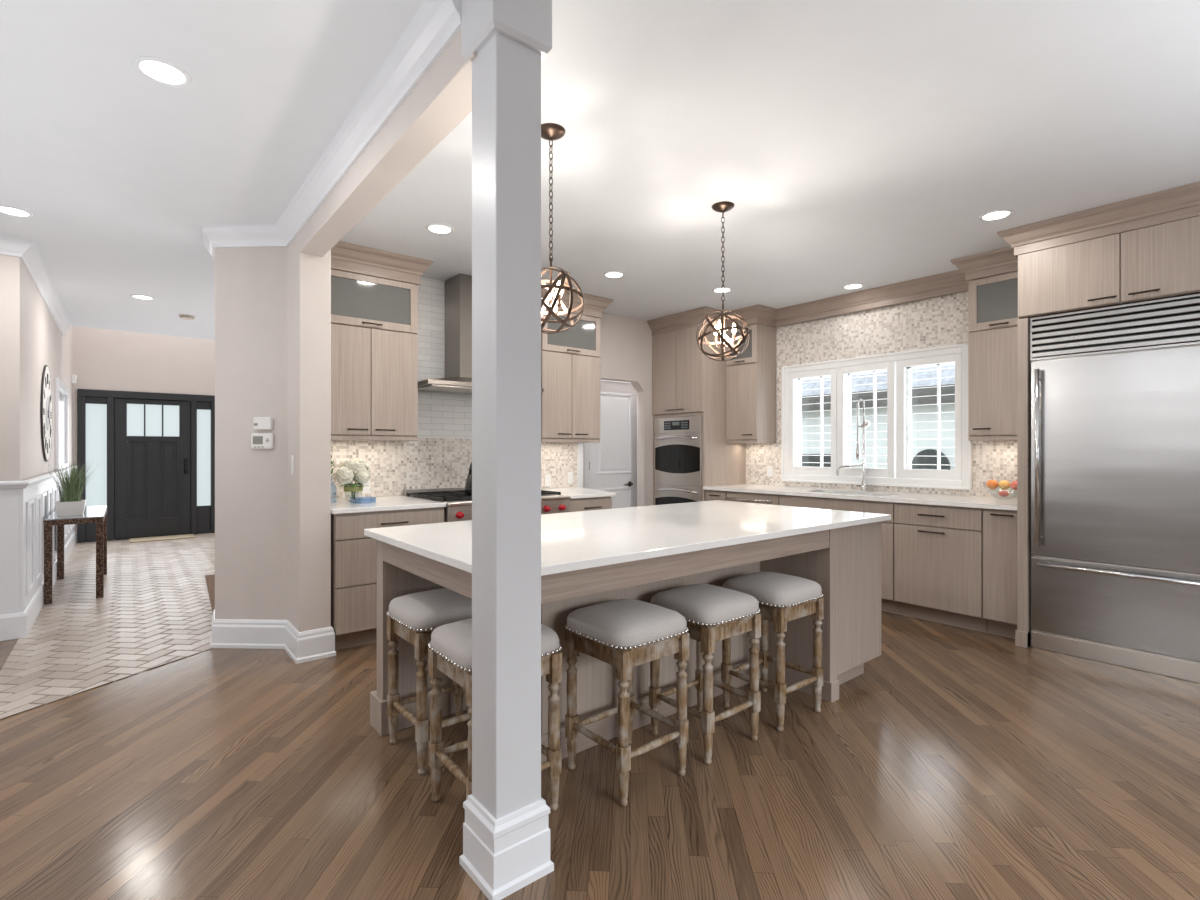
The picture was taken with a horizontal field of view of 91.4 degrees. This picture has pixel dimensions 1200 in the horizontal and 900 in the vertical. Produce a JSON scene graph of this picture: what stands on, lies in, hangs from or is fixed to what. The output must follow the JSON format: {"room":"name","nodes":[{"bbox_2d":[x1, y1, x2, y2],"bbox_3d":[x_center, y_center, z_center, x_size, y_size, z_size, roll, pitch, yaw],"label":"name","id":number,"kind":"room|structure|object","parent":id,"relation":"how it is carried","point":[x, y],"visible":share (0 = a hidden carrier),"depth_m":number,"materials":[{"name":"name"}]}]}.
{"room":"kitchen","nodes":[
{"label":"kitchen","id":0,"kind":"room"},
{"bbox_2d":[0,254,72,480],"bbox_3d":[-7.064,-1.220,4.931,3.640,5.000,5.320,0,0,-39],"label":"wall","id":1,"kind":"structure","parent":0,"point":[31,339],"depth_m":4.29,"materials":[{"name":"beige paint"}]},
{"bbox_2d":[0,234,70,334],"bbox_3d":[-6.354,-1.383,4.274,3.515,0.115,3.555,0,0,-39],"label":"trim","id":2,"kind":"structure","parent":1,"relation":"attached to","point":[26,249],"depth_m":4.49,"materials":[{"name":"white paint"}]},
{"bbox_2d":[0,466,76,640],"bbox_3d":[-6.914,0.743,4.944,3.490,1.074,5.250,0,0,-39],"label":"wainscot","id":3,"kind":"structure","parent":1,"relation":"attached to","point":[25,505],"depth_m":4.05,"materials":[{"name":"white paint"}]},
{"bbox_2d":[41,365,52,461],"bbox_3d":[-5.024,-0.336,5.325,0.017,0.874,0.874,0,0,-39],"label":"wall clock","id":4,"kind":"object","parent":1,"relation":"attached to","point":[46,390],"visible":1,"depth_m":5.26,"materials":[{"name":"white"}]},
{"bbox_2d":[55,378,67,469],"bbox_3d":[-6.001,-0.275,6.534,0.030,0.950,1.310,0,0,-39],"label":"window","id":5,"kind":"structure","parent":1,"relation":"in","point":[61,390],"depth_m":6.47,"materials":[{"name":"white glass"}]},
{"bbox_2d":[73,326,214,542],"bbox_3d":[-6.122,-1.220,9.056,3.300,5.000,0.140,0,0,-39],"label":"wall","id":6,"kind":"structure","parent":0,"point":[103,359],"depth_m":8.51,"materials":[{"name":"beige paint"}]},
{"bbox_2d":[72,375,76,383],"bbox_3d":[-7.155,-0.970,7.974,0.053,0.120,0.080,0,0,-39],"label":"sensor","id":7,"kind":"object","parent":6,"relation":"attached to","point":[74,377],"visible":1,"depth_m":7.94,"materials":[{"name":"white plastic"}]},
{"bbox_2d":[77,389,214,542],"bbox_3d":[-6.604,0.215,8.602,1.600,2.130,0.158,0,0,-39],"label":"door","id":8,"kind":"structure","parent":6,"relation":"in","point":[151,456],"depth_m":8.57,"materials":[{"name":"black paint"}]},
{"bbox_2d":[215,232,330,631],"bbox_3d":[-2.188,-0.080,3.852,0.544,2.720,0.940,0,0,-39],"label":"wall pillar","id":9,"kind":"structure","parent":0,"point":[273,304],"depth_m":3.81,"materials":[{"name":"beige paint"}]},
{"bbox_2d":[251,433,273,448],"bbox_3d":[-2.189,-0.060,3.794,0.144,0.104,0.028,0,0,2],"label":"thermostat","id":10,"kind":"object","parent":9,"relation":"attached to","point":[258,440],"visible":1,"depth_m":3.78,"materials":[{"name":"white plastic"}]},
{"bbox_2d":[254,417,272,429],"bbox_3d":[-2.181,-0.175,3.792,0.115,0.080,0.032,0,0,2],"label":"wall control","id":11,"kind":"object","parent":9,"relation":"attached to","point":[260,423],"visible":1,"depth_m":3.78,"materials":[{"name":"white plastic"}]},
{"bbox_2d":[210,609,335,663],"bbox_3d":[-2.182,1.190,3.823,1.118,0.180,0.308,0,0,22],"label":"baseboard","id":12,"kind":"structure","parent":9,"relation":"attached to","point":[305,646],"depth_m":3.79,"materials":[{"name":"white paint"}]},
{"bbox_2d":[291,455,294,474],"bbox_3d":[-1.928,0.090,3.671,0.010,0.120,0.070,0,0,-39],"label":"light switch","id":13,"kind":"object","parent":9,"relation":"attached to","point":[292,456],"visible":1,"depth_m":3.65,"materials":[{"name":"white plastic"}]},
{"bbox_2d":[341,312,652,506],"bbox_3d":[-0.766,-0.080,5.533,4.780,2.720,0.120,0,0,-39],"label":"wall","id":14,"kind":"structure","parent":0,"point":[625,342],"depth_m":6.45,"materials":[{"name":"beige paint"}]},
{"bbox_2d":[331,241,433,440],"bbox_3d":[-1.753,-0.757,4.348,0.889,1.365,0.455,0,0,-39],"label":"upper cabinet","id":15,"kind":"object","parent":14,"relation":"attached to","point":[374,292],"visible":0.77,"depth_m":4.25,"materials":[{"name":"beige wood"}]},
{"bbox_2d":[331,277,576,498],"bbox_3d":[-1.211,-0.537,5.089,2.530,1.806,0.010,0,0,-39],"label":"tiled wall","id":16,"kind":"structure","parent":14,"relation":"attached to","point":[395,466],"depth_m":4.92,"materials":[{"name":"tile"}]},
{"bbox_2d":[361,479,369,493],"bbox_3d":[-1.832,0.280,4.576,0.072,0.114,0.008,0,0,-39],"label":"wall outlet","id":17,"kind":"object","parent":16,"relation":"attached to","point":[366,489],"visible":0.7,"depth_m":4.58,"materials":[{"name":"white plastic"}]},
{"bbox_2d":[418,273,543,393],"bbox_3d":[-1.037,-0.968,4.906,1.040,0.945,0.488,0,0,-39],"label":"range hood","id":18,"kind":"object","parent":16,"relation":"attached to","point":[458,289],"visible":0.46,"depth_m":4.80,"materials":[{"name":"metal"}]},
{"bbox_2d":[545,475,550,486],"bbox_3d":[-0.504,0.290,5.654,0.072,0.114,0.008,0,0,-39],"label":"wall outlet","id":19,"kind":"object","parent":16,"relation":"attached to","point":[547,477],"visible":1,"depth_m":5.65,"materials":[{"name":"white plastic"}]},
{"bbox_2d":[567,472,572,482],"bbox_3d":[-0.294,0.270,5.824,0.072,0.114,0.008,0,0,-39],"label":"wall outlet","id":20,"kind":"object","parent":16,"relation":"attached to","point":[569,474],"visible":1,"depth_m":5.82,"materials":[{"name":"white plastic"}]},
{"bbox_2d":[541,284,613,442],"bbox_3d":[-0.340,-0.757,5.493,0.842,1.365,0.455,0,0,-39],"label":"upper cabinet","id":21,"kind":"object","parent":14,"relation":"attached to","point":[570,360],"visible":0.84,"depth_m":5.39,"materials":[{"name":"beige wood"}]},
{"bbox_2d":[577,443,582,486],"bbox_3d":[-0.200,-0.192,5.906,0.070,1.116,0.014,0,0,-39],"label":"trim","id":22,"kind":"structure","parent":14,"relation":"attached to","point":[579,445],"depth_m":5.90,"materials":[{"name":"white paint"}]},
{"bbox_2d":[647,181,1199,335],"bbox_3d":[2.206,-1.359,4.977,0.777,0.159,4.481,0,0,-39],"label":"crown molding","id":23,"kind":"structure","parent":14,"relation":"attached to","point":[1181,202],"depth_m":4.23,"materials":[{"name":"beige wood"}]},
{"bbox_2d":[0,0,1199,339],"bbox_3d":[-1.290,-1.515,2.623,9.700,0.150,12.500,0,0,-39],"label":"ceiling","id":24,"kind":"structure","parent":0,"point":[866,142],"depth_m":2.68,"materials":[{"name":"paint"}]},
{"bbox_2d":[0,205,33,217],"bbox_3d":[-3.531,-1.437,3.523,0.184,0.006,0.184,0,0,-39],"label":"recessed light","id":25,"kind":"object","parent":24,"relation":"in","point":[8,210],"visible":1,"depth_m":3.53,"materials":[{"name":"white"}]},
{"bbox_2d":[130,294,154,299],"bbox_3d":[-4.289,-1.437,5.496,0.184,0.006,0.184,0,0,-39],"label":"recessed light","id":26,"kind":"object","parent":24,"relation":"in","point":[144,297],"visible":1,"depth_m":5.50,"materials":[{"name":"white"}]},
{"bbox_2d":[132,56,191,87],"bbox_3d":[-1.662,-1.437,2.227,0.184,0.006,0.184,0,0,-39],"label":"recessed light","id":27,"kind":"object","parent":24,"relation":"in","point":[158,70],"visible":1,"depth_m":2.22,"materials":[{"name":"white"}]},
{"bbox_2d":[179,314,194,319],"bbox_3d":[-4.419,-1.423,6.266,0.136,0.035,0.136,0,0,-39],"label":"smoke detector","id":28,"kind":"object","parent":24,"relation":"attached to","point":[182,316],"visible":1,"depth_m":6.23,"materials":[{"name":"beige plastic"}]},
{"bbox_2d":[300,30,476,256],"bbox_3d":[-1.049,-1.320,2.703,0.135,0.240,2.280,0,0,-39],"label":"beam","id":29,"kind":"structure","parent":24,"relation":"attached to","point":[442,98],"depth_m":2.36,"materials":[{"name":"beige paint"}]},
{"bbox_2d":[201,0,460,259],"bbox_3d":[-1.491,-1.383,3.014,3.194,0.115,0.403,0,0,44],"label":"trim","id":30,"kind":"structure","parent":29,"relation":"attached to","point":[436,23],"depth_m":2.45,"materials":[{"name":"white paint"}]},
{"bbox_2d":[425,223,453,234],"bbox_3d":[-1.041,-1.437,3.804,0.184,0.006,0.184,0,0,-39],"label":"recessed light","id":31,"kind":"object","parent":24,"relation":"in","point":[436,228],"visible":1,"depth_m":3.79,"materials":[{"name":"white"}]},
{"bbox_2d":[541,123,584,333],"bbox_3d":[-0.221,-0.983,2.639,0.307,0.914,0.316,0,0,-39],"label":"pendant lamp","id":32,"kind":"object","parent":24,"relation":"hanging from","point":[552,132],"visible":0.75,"depth_m":2.60,"materials":[{"name":"brown metal"}]},
{"bbox_2d":[603,271,624,277],"bbox_3d":[0.116,-1.437,4.794,0.184,0.006,0.184,0,0,-39],"label":"recessed light","id":33,"kind":"object","parent":24,"relation":"in","point":[611,274],"visible":1,"depth_m":4.78,"materials":[{"name":"white"}]},
{"bbox_2d":[712,287,732,292],"bbox_3d":[1.095,-1.437,5.253,0.184,0.006,0.184,0,0,-39],"label":"recessed light","id":34,"kind":"object","parent":24,"relation":"in","point":[727,289],"visible":0.93,"depth_m":5.25,"materials":[{"name":"white"}]},
{"bbox_2d":[696,201,749,360],"bbox_3d":[0.724,-0.983,3.449,0.316,0.914,0.307,0,0,-1],"label":"pendant lamp","id":35,"kind":"object","parent":24,"relation":"hanging from","point":[722,207],"visible":1,"depth_m":3.43,"materials":[{"name":"brown metal"}]},
{"bbox_2d":[842,283,864,289],"bbox_3d":[2.221,-1.437,5.136,0.184,0.006,0.184,0,0,-39],"label":"recessed light","id":36,"kind":"object","parent":24,"relation":"in","point":[855,285],"visible":1,"depth_m":5.13,"materials":[{"name":"white"}]},
{"bbox_2d":[978,209,1013,220],"bbox_3d":[2.422,-1.437,3.582,0.184,0.006,0.184,0,0,-39],"label":"recessed light","id":37,"kind":"object","parent":24,"relation":"in","point":[994,215],"visible":1,"depth_m":3.58,"materials":[{"name":"white"}]},
{"bbox_2d":[0,533,1199,899],"bbox_3d":[-2.204,1.337,3.749,9.700,0.126,15.400,0,0,-39],"label":"floor","id":38,"kind":"structure","parent":0,"point":[960,763],"depth_m":2.26,"materials":[{"name":"brown wood"}]},
{"bbox_2d":[44,506,106,604],"bbox_3d":[-4.854,0.923,5.456,0.377,0.706,1.270,0,0,-39],"label":"console table","id":39,"kind":"object","parent":38,"relation":"on","point":[92,514],"visible":0.81,"depth_m":5.06,"materials":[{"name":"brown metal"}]},
{"bbox_2d":[48,459,93,515],"bbox_3d":[-4.677,0.323,5.225,0.378,0.495,0.429,0,0,-39],"label":"potted grass","id":40,"kind":"object","parent":39,"relation":"on","point":[71,503],"depth_m":5.17,"materials":[{"name":"green plant"}]},
{"bbox_2d":[54,500,85,515],"bbox_3d":[-4.713,0.510,5.216,0.200,0.120,0.200,0,0,-39],"label":"pot","id":41,"kind":"object","parent":40,"relation":"attached to","point":[63,507],"depth_m":5.15,"materials":[{"name":"white ceramic"}]},
{"bbox_2d":[130,534,194,542],"bbox_3d":[-6.322,1.267,8.469,0.750,0.014,0.400,0,0,-39],"label":"doormat","id":42,"kind":"object","parent":38,"relation":"on","point":[171,537],"visible":1,"depth_m":8.38,"materials":[{"name":"beige fabric"}]},
{"bbox_2d":[205,574,214,611],"bbox_3d":[-3.039,1.269,5.338,0.868,0.010,2.175,0,0,-36],"label":"floor mat","id":43,"kind":"object","parent":38,"relation":"on","point":[210,579],"visible":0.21,"depth_m":5.38,"materials":[{"name":"brown fabric"}]},
{"bbox_2d":[331,507,443,650],"bbox_3d":[-1.621,0.838,4.196,0.728,0.884,0.856,0,0,-39],"label":"base cabinet","id":44,"kind":"object","parent":38,"relation":"on","point":[353,553],"visible":0.34,"depth_m":3.75,"materials":[{"name":"beige wood"}]},
{"bbox_2d":[331,496,445,513],"bbox_3d":[-1.633,0.381,4.198,0.752,0.030,0.838,0,0,-39],"label":"countertop","id":45,"kind":"structure","parent":44,"relation":"on","point":[385,503],"depth_m":4.04,"materials":[{"name":"white stone"}]},
{"bbox_2d":[335,459,370,499],"bbox_3d":[-1.786,0.213,4.237,0.231,0.306,0.266,0,0,-18],"label":"flower vase","id":46,"kind":"object","parent":45,"relation":"on","point":[349,470],"visible":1,"depth_m":4.21,"materials":[{"name":"clear glass"}]},
{"bbox_2d":[386,588,471,774],"bbox_3d":[-0.685,0.950,2.541,0.388,0.660,0.388,0,0,-40],"label":"counter stool","id":47,"kind":"object","parent":38,"relation":"on","point":[413,617],"visible":0.69,"depth_m":2.41,"materials":[{"name":"grey fabric"}]},
{"bbox_2d":[389,588,471,631],"bbox_3d":[-0.685,0.670,2.541,0.372,0.100,0.372,0,0,-40],"label":"cushion","id":48,"kind":"object","parent":47,"relation":"on","point":[425,611],"depth_m":2.41,"materials":[{"name":"grey fabric"}]},
{"bbox_2d":[403,487,570,521],"bbox_3d":[-0.909,0.797,4.748,1.062,0.965,0.892,0,0,-39],"label":"range","id":49,"kind":"object","parent":38,"relation":"on","point":[458,507],"visible":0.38,"depth_m":4.60,"materials":[{"name":"silver metal"}]},
{"bbox_2d":[465,462,471,495],"bbox_3d":[-0.908,0.192,4.516,0.267,0.301,0.231,0,0,-3],"label":"kettle","id":50,"kind":"object","parent":49,"relation":"on","point":[468,485],"visible":0.08,"depth_m":4.44,"materials":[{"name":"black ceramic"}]},
{"bbox_2d":[410,494,551,501],"bbox_3d":[-0.945,0.376,4.793,1.036,0.008,0.745,0,0,-39],"label":"cooktop","id":51,"kind":"object","parent":49,"relation":"in","point":[411,495],"depth_m":4.45,"materials":[{"name":"black metal"}]},
{"bbox_2d":[428,618,561,810],"bbox_3d":[-0.382,0.950,2.117,0.388,0.660,0.388,0,0,-38],"label":"counter stool","id":52,"kind":"object","parent":38,"relation":"on","point":[450,645],"visible":0.45,"depth_m":2.07,"materials":[{"name":"brown wood"}]},
{"bbox_2d":[431,618,558,671],"bbox_3d":[-0.382,0.670,2.117,0.372,0.100,0.372,0,0,-38],"label":"cushion","id":53,"kind":"object","parent":52,"relation":"on","point":[452,642],"depth_m":2.04,"materials":[{"name":"grey fabric"}]},
{"bbox_2d":[459,0,553,899],"bbox_3d":[-0.288,-0.080,1.800,0.256,2.720,0.256,0,0,-39],"label":"column","id":54,"kind":"structure","parent":38,"relation":"on","point":[506,832],"depth_m":1.74,"materials":[{"name":"white paint"}]},
{"bbox_2d":[569,496,611,511],"bbox_3d":[-0.234,0.838,5.322,0.698,0.884,0.856,0,0,-39],"label":"base cabinet","id":55,"kind":"object","parent":38,"relation":"on","point":[594,503],"visible":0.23,"depth_m":4.94,"materials":[{"name":"beige wood"}]},
{"bbox_2d":[541,487,615,498],"bbox_3d":[-0.229,0.381,5.337,0.731,0.030,0.838,0,0,-39],"label":"countertop","id":56,"kind":"structure","parent":55,"relation":"on","point":[574,492],"depth_m":5.10,"materials":[{"name":"white stone"}]},
{"bbox_2d":[370,521,880,762],"bbox_3d":[0.281,0.838,3.038,2.487,0.884,1.235,0,0,-39],"label":"kitchen island","id":57,"kind":"object","parent":38,"relation":"on","point":[845,562],"visible":0.43,"depth_m":2.73,"materials":[{"name":"beige wood"}]},
{"bbox_2d":[364,500,890,575],"bbox_3d":[0.281,0.381,3.038,2.535,0.030,1.265,0,0,-39],"label":"island countertop","id":58,"kind":"structure","parent":57,"relation":"on","point":[570,541],"depth_m":2.68,"materials":[{"name":"white stone"}]},
{"bbox_2d":[564,599,688,806],"bbox_3d":[0.105,0.950,2.334,0.388,0.660,0.388,0,0,-40],"label":"counter stool","id":59,"kind":"object","parent":38,"relation":"on","point":[624,634],"visible":1,"depth_m":2.25,"materials":[{"name":"grey fabric"}]},
{"bbox_2d":[567,599,686,649],"bbox_3d":[0.105,0.670,2.334,0.372,0.100,0.372,0,0,-40],"label":"cushion","id":60,"kind":"object","parent":59,"relation":"on","point":[621,624],"depth_m":2.22,"materials":[{"name":"grey fabric"}]},
{"bbox_2d":[652,325,745,504],"bbox_3d":[1.075,-0.080,6.465,0.740,2.720,0.748,0,0,-39],"label":"tall cabinet","id":61,"kind":"object","parent":38,"relation":"on","point":[686,382],"visible":0.49,"depth_m":6.16,"materials":[{"name":"beige wood"}]},
{"bbox_2d":[655,416,701,504],"bbox_3d":[1.016,0.398,6.412,0.644,1.504,0.674,0,0,-39],"label":"wall oven","id":62,"kind":"object","parent":61,"relation":"in","point":[678,440],"visible":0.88,"depth_m":6.22,"materials":[{"name":"silver metal"}]},
{"bbox_2d":[649,584,760,764],"bbox_3d":[0.465,0.950,2.615,0.388,0.660,0.388,0,0,-39],"label":"counter stool","id":63,"kind":"object","parent":38,"relation":"on","point":[712,614],"visible":0.89,"depth_m":2.52,"materials":[{"name":"grey fabric"}]},
{"bbox_2d":[651,584,758,625],"bbox_3d":[0.465,0.670,2.615,0.372,0.100,0.372,0,0,-39],"label":"cushion","id":64,"kind":"object","parent":63,"relation":"on","point":[700,604],"depth_m":2.50,"materials":[{"name":"grey fabric"}]},
{"bbox_2d":[706,490,726,500],"bbox_3d":[1.405,0.838,6.077,0.704,0.884,0.268,0,0,-39],"label":"base cabinet","id":65,"kind":"object","parent":38,"relation":"on","point":[711,495],"visible":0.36,"depth_m":5.87,"materials":[{"name":"beige wood"}]},
{"bbox_2d":[726,491,779,504],"bbox_3d":[1.668,0.838,5.731,0.731,0.884,0.596,0,0,-39],"label":"dishwasher","id":66,"kind":"object","parent":38,"relation":"on","point":[760,498],"visible":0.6,"depth_m":5.51,"materials":[{"name":"beige wood"}]},
{"bbox_2d":[721,572,823,731],"bbox_3d":[0.849,0.950,2.897,0.388,0.660,0.388,0,0,-39],"label":"counter stool","id":67,"kind":"object","parent":38,"relation":"on","point":[781,598],"visible":0.75,"depth_m":2.81,"materials":[{"name":"grey fabric"}]},
{"bbox_2d":[723,572,821,607],"bbox_3d":[0.849,0.670,2.897,0.372,0.100,0.372,0,0,-39],"label":"cushion","id":68,"kind":"object","parent":67,"relation":"on","point":[770,589],"depth_m":2.78,"materials":[{"name":"grey fabric"}]},
{"bbox_2d":[779,495,898,613],"bbox_3d":[2.189,0.838,5.110,0.704,0.884,1.016,0,0,-39],"label":"base cabinet","id":69,"kind":"object","parent":38,"relation":"on","point":[888,604],"visible":0.27,"depth_m":4.61,"materials":[{"name":"beige wood"}]},
{"bbox_2d":[703,484,1016,510],"bbox_3d":[2.174,0.381,5.130,0.703,0.030,2.706,0,0,-39],"label":"countertop","id":70,"kind":"structure","parent":69,"relation":"on","point":[899,497],"depth_m":4.76,"materials":[{"name":"white stone"}]},
{"bbox_2d":[836,399,871,490],"bbox_3d":[2.305,-0.051,5.310,0.295,0.834,0.089,0,0,28],"label":"faucet","id":71,"kind":"object","parent":70,"relation":"on","point":[866,423],"visible":1,"depth_m":5.28,"materials":[{"name":"silver metal"}]},
{"bbox_3d":[3.032,0.313,4.390,0.270,0.106,0.270,0,0,-39],"label":"fruit bowl","id":72,"kind":"object","parent":70,"relation":"on","visible":0},
{"bbox_2d":[986,479,997,488],"bbox_3d":[2.979,0.254,4.448,0.080,0.082,0.080,0,0,-39],"label":"orange","id":73,"kind":"object","parent":72,"relation":"in","point":[991,484],"visible":1,"depth_m":4.42,"materials":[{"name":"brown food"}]},
{"bbox_2d":[998,490,1008,496],"bbox_3d":[3.011,0.318,4.367,0.066,0.056,0.066,0,0,-39],"label":"plum","id":74,"kind":"object","parent":72,"relation":"in","point":[1003,493],"visible":1,"depth_m":4.35,"materials":[{"name":"red food"}]},
{"bbox_2d":[998,479,1009,489],"bbox_3d":[3.032,0.254,4.390,0.076,0.078,0.076,0,0,-39],"label":"apricot","id":75,"kind":"object","parent":74,"relation":"on","point":[1003,484],"visible":1,"depth_m":4.37,"materials":[{"name":"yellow food"}]},
{"bbox_2d":[1010,480,1016,489],"bbox_3d":[3.083,0.254,4.334,0.076,0.078,0.076,0,0,-39],"label":"peach","id":76,"kind":"object","parent":72,"relation":"in","point":[1013,485],"visible":0.53,"depth_m":4.32,"materials":[{"name":"red food"}]},
{"bbox_2d":[894,502,986,632],"bbox_3d":[2.699,0.838,4.481,0.704,0.884,0.596,0,0,-39],"label":"base cabinet","id":77,"kind":"object","parent":38,"relation":"on","point":[938,549],"visible":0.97,"depth_m":4.26,"materials":[{"name":"beige wood"}]},
{"bbox_2d":[983,508,1016,638],"bbox_3d":[2.958,0.838,4.163,0.704,0.884,0.216,0,0,-39],"label":"base cabinet","id":78,"kind":"object","parent":38,"relation":"on","point":[999,526],"visible":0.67,"depth_m":3.98,"materials":[{"name":"beige wood"}]},
{"bbox_2d":[1015,216,1199,647],"bbox_3d":[3.324,-0.079,3.663,0.764,2.718,1.033,0,0,-39],"label":"tall cabinet","id":79,"kind":"object","parent":38,"relation":"on","point":[1161,261],"visible":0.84,"depth_m":3.59,"materials":[{"name":"beige wood"}]},
{"bbox_2d":[1030,294,1199,682],"bbox_3d":[3.301,0.210,3.635,0.693,2.140,0.911,0,0,-39],"label":"refrigerator","id":80,"kind":"object","parent":38,"relation":"on","point":[1115,390],"visible":1,"depth_m":3.47,"materials":[{"name":"silver metal"}]},
{"bbox_2d":[755,291,967,495],"bbox_3d":[3.596,-0.080,4.075,0.160,2.720,8.600,0,0,-39],"label":"wall","id":81,"kind":"structure","parent":0,"point":[963,291],"depth_m":5.28,"materials":[{"name":"beige tile"}]},
{"bbox_2d":[726,323,775,443],"bbox_3d":[1.571,-0.757,6.134,0.374,1.365,0.388,0,0,-39],"label":"upper cabinet","id":82,"kind":"object","parent":81,"relation":"attached to","point":[751,376],"visible":0.93,"depth_m":6.01,"materials":[{"name":"beige wood"}]},
{"bbox_2d":[781,343,971,489],"bbox_3d":[2.484,-0.273,5.405,0.192,1.175,1.735,0,0,-39],"label":"window","id":83,"kind":"structure","parent":81,"relation":"in","point":[899,472],"depth_m":5.22,"materials":[{"name":"white paint"}]},
{"bbox_2d":[789,368,836,475],"bbox_3d":[2.097,-0.273,5.773,0.030,1.023,0.515,0,0,-39],"label":"shutter","id":84,"kind":"object","parent":83,"relation":"attached to","point":[794,470],"depth_m":5.76,"materials":[{"name":"white paint"}]},
{"bbox_2d":[837,361,894,477],"bbox_3d":[2.429,-0.273,5.364,0.030,1.023,0.532,0,0,-39],"label":"shutter","id":85,"kind":"object","parent":83,"relation":"attached to","point":[842,369],"depth_m":5.33,"materials":[{"name":"white paint"}]},
{"bbox_2d":[896,354,961,479],"bbox_3d":[2.770,-0.273,4.942,0.030,1.023,0.517,0,0,-39],"label":"shutter","id":86,"kind":"object","parent":83,"relation":"attached to","point":[902,473],"depth_m":4.94,"materials":[{"name":"white paint"}]},
{"bbox_2d":[746,292,1016,498],"bbox_3d":[2.450,-0.457,5.354,0.008,1.646,2.710,0,0,-39],"label":"backsplash","id":87,"kind":"structure","parent":81,"relation":"in","point":[938,321],"depth_m":5.25,"materials":[{"name":"tile"}]},
{"bbox_2d":[767,466,772,476],"bbox_3d":[1.786,0.220,6.161,0.008,0.114,0.072,0,0,-39],"label":"wall outlet","id":88,"kind":"object","parent":87,"relation":"attached to","point":[769,468],"visible":1,"depth_m":6.16,"materials":[{"name":"white plastic"}]},
{"bbox_2d":[968,271,1018,440],"bbox_3d":[3.022,-0.757,4.345,0.374,1.365,0.418,0,0,-39],"label":"upper cabinet","id":89,"kind":"object","parent":81,"relation":"attached to","point":[992,300],"visible":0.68,"depth_m":4.29,"materials":[{"name":"beige wood"}]},
{"bbox_3d":[0.217,-0.080,6.543,1.980,2.720,0.210,0,0,-39],"label":"wall","id":90,"kind":"structure","parent":0,"visible":0},
{"bbox_2d":[583,380,636,508],"bbox_3d":[0.165,0.230,6.511,0.860,2.100,0.094,0,0,-39],"label":"door","id":91,"kind":"structure","parent":90,"relation":"in","point":[610,465],"depth_m":6.53,"materials":[{"name":"white wood"}]},
{"label":"outside","id":92,"kind":"structure","parent":0,"visible":0},
{"bbox_3d":[10.675,1.830,15.096,24.400,0.100,50.000,0,0,-39],"label":"ground","id":93,"kind":"structure","parent":92,"visible":0},
{"bbox_2d":[802,364,954,469],"bbox_3d":[4.841,-0.620,11.652,4.800,4.800,17.000,0,0,-39],"label":"house","id":94,"kind":"structure","parent":93,"relation":"on","point":[921,438],"depth_m":8.82,"materials":[{"name":"white"}]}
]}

